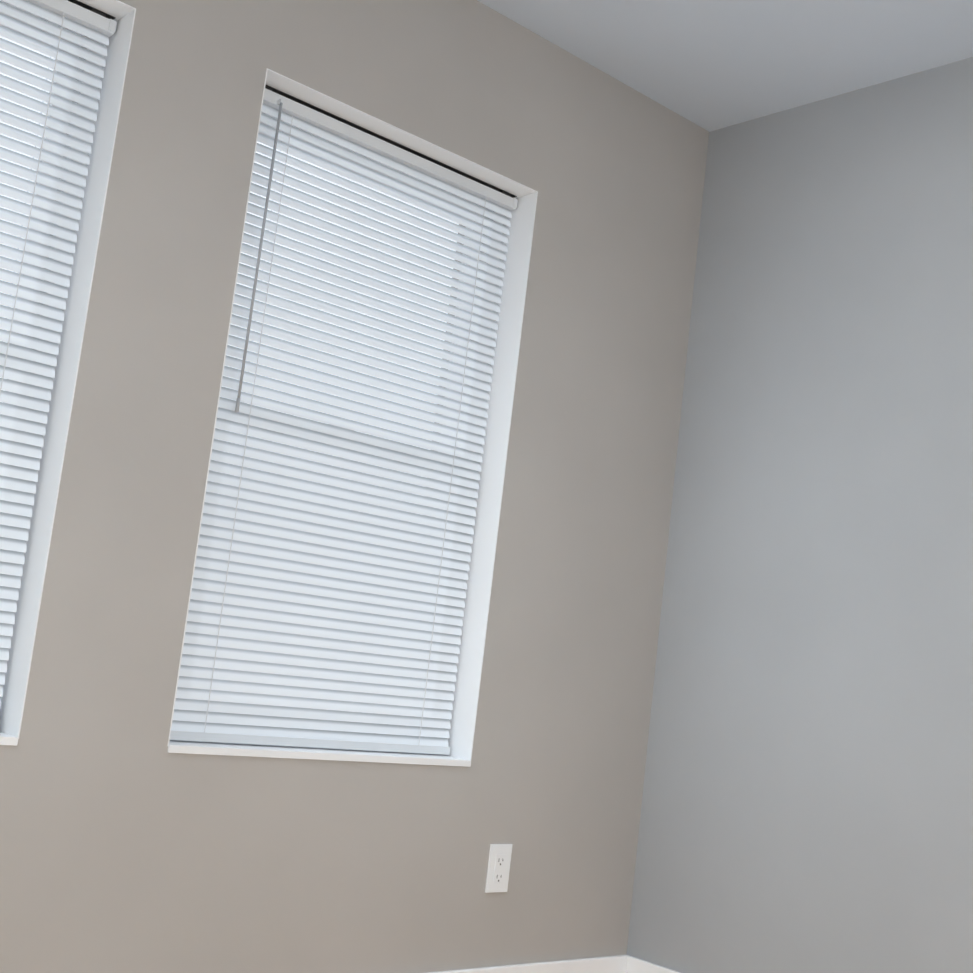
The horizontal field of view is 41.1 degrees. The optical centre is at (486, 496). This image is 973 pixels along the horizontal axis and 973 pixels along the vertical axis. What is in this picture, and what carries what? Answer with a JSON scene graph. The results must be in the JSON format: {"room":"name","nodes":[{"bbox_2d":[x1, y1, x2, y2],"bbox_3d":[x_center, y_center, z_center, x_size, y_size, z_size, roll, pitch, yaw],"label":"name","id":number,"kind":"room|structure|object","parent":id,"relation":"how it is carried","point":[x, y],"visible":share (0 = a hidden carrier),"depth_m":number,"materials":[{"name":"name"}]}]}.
{"room":"empty room","nodes":[
{"label":"empty room","id":0,"kind":"room"},
{"bbox_2d":[0,0,708,972],"bbox_3d":[-0.771,-0.117,2.657,3.170,2.436,0.300,13,-10,-41],"label":"wall","id":1,"kind":"structure","parent":0,"point":[128,844],"depth_m":2.89,"materials":[{"name":"beige paint"}]},
{"bbox_2d":[0,0,135,745],"bbox_3d":[-1.128,-0.319,2.263,0.805,1.432,0.189,13,-10,-41],"label":"window","id":2,"kind":"structure","parent":1,"relation":"in","point":[38,542],"depth_m":2.50,"materials":[{"name":"white paint"}]},
{"bbox_2d":[0,0,116,708],"bbox_3d":[-1.115,-0.327,2.251,0.790,1.411,0.044,13,-10,-41],"label":"window blind","id":3,"kind":"object","parent":2,"relation":"attached to","point":[19,465],"visible":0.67,"depth_m":2.48,"materials":[{"name":"white plastic"}]},
{"bbox_2d":[167,68,537,766],"bbox_3d":[-0.312,-0.131,2.987,0.805,1.432,0.189,13,-10,-41],"label":"window","id":4,"kind":"structure","parent":1,"relation":"in","point":[485,528],"depth_m":3.17,"materials":[{"name":"white paint"}]},
{"bbox_2d":[170,85,517,754],"bbox_3d":[-0.299,-0.139,2.974,0.790,1.411,0.044,13,-10,-41],"label":"window blind","id":5,"kind":"object","parent":4,"relation":"attached to","point":[311,623],"visible":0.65,"depth_m":2.95,"materials":[{"name":"white plastic"}]},
{"bbox_2d":[485,844,512,892],"bbox_3d":[0.031,0.899,3.144,0.070,0.114,0.007,13,-10,-41],"label":"electrical outlet","id":6,"kind":"object","parent":1,"relation":"attached to","point":[498,871],"visible":1,"depth_m":3.14,"materials":[{"name":"white plastic"}]},
{"bbox_2d":[426,955,628,972],"bbox_3d":[-0.801,1.012,2.396,3.170,0.140,0.014,13,-10,-41],"label":"baseboard","id":7,"kind":"structure","parent":1,"relation":"attached to","point":[612,964],"depth_m":3.28,"materials":[{"name":"white paint"}]},
{"bbox_2d":[477,0,972,131],"bbox_3d":[0.649,-1.406,1.390,3.770,0.120,4.122,13,-10,-41],"label":"ceiling","id":8,"kind":"structure","parent":0,"point":[710,65],"depth_m":3.20,"materials":[{"name":"white paint"}]},
{"bbox_2d":[626,57,972,972],"bbox_3d":[1.779,0.149,2.364,0.300,2.436,4.122,13,-10,-41],"label":"wall","id":9,"kind":"structure","parent":0,"point":[808,793],"depth_m":3.22,"materials":[{"name":"grey paint"}]},
{"bbox_2d":[626,956,680,972],"bbox_3d":[1.534,1.253,2.112,0.014,0.140,3.508,13,-10,-41],"label":"baseboard","id":10,"kind":"structure","parent":9,"relation":"attached to","point":[635,965],"depth_m":3.38,"materials":[{"name":"white paint"}]},
{"label":"outside","id":11,"kind":"structure","parent":0,"visible":0},
{"bbox_2d":[0,36,457,533],"bbox_3d":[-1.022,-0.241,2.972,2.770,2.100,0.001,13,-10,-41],"label":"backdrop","id":12,"kind":"structure","parent":11,"point":[289,268],"depth_m":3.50,"materials":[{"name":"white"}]}
]}

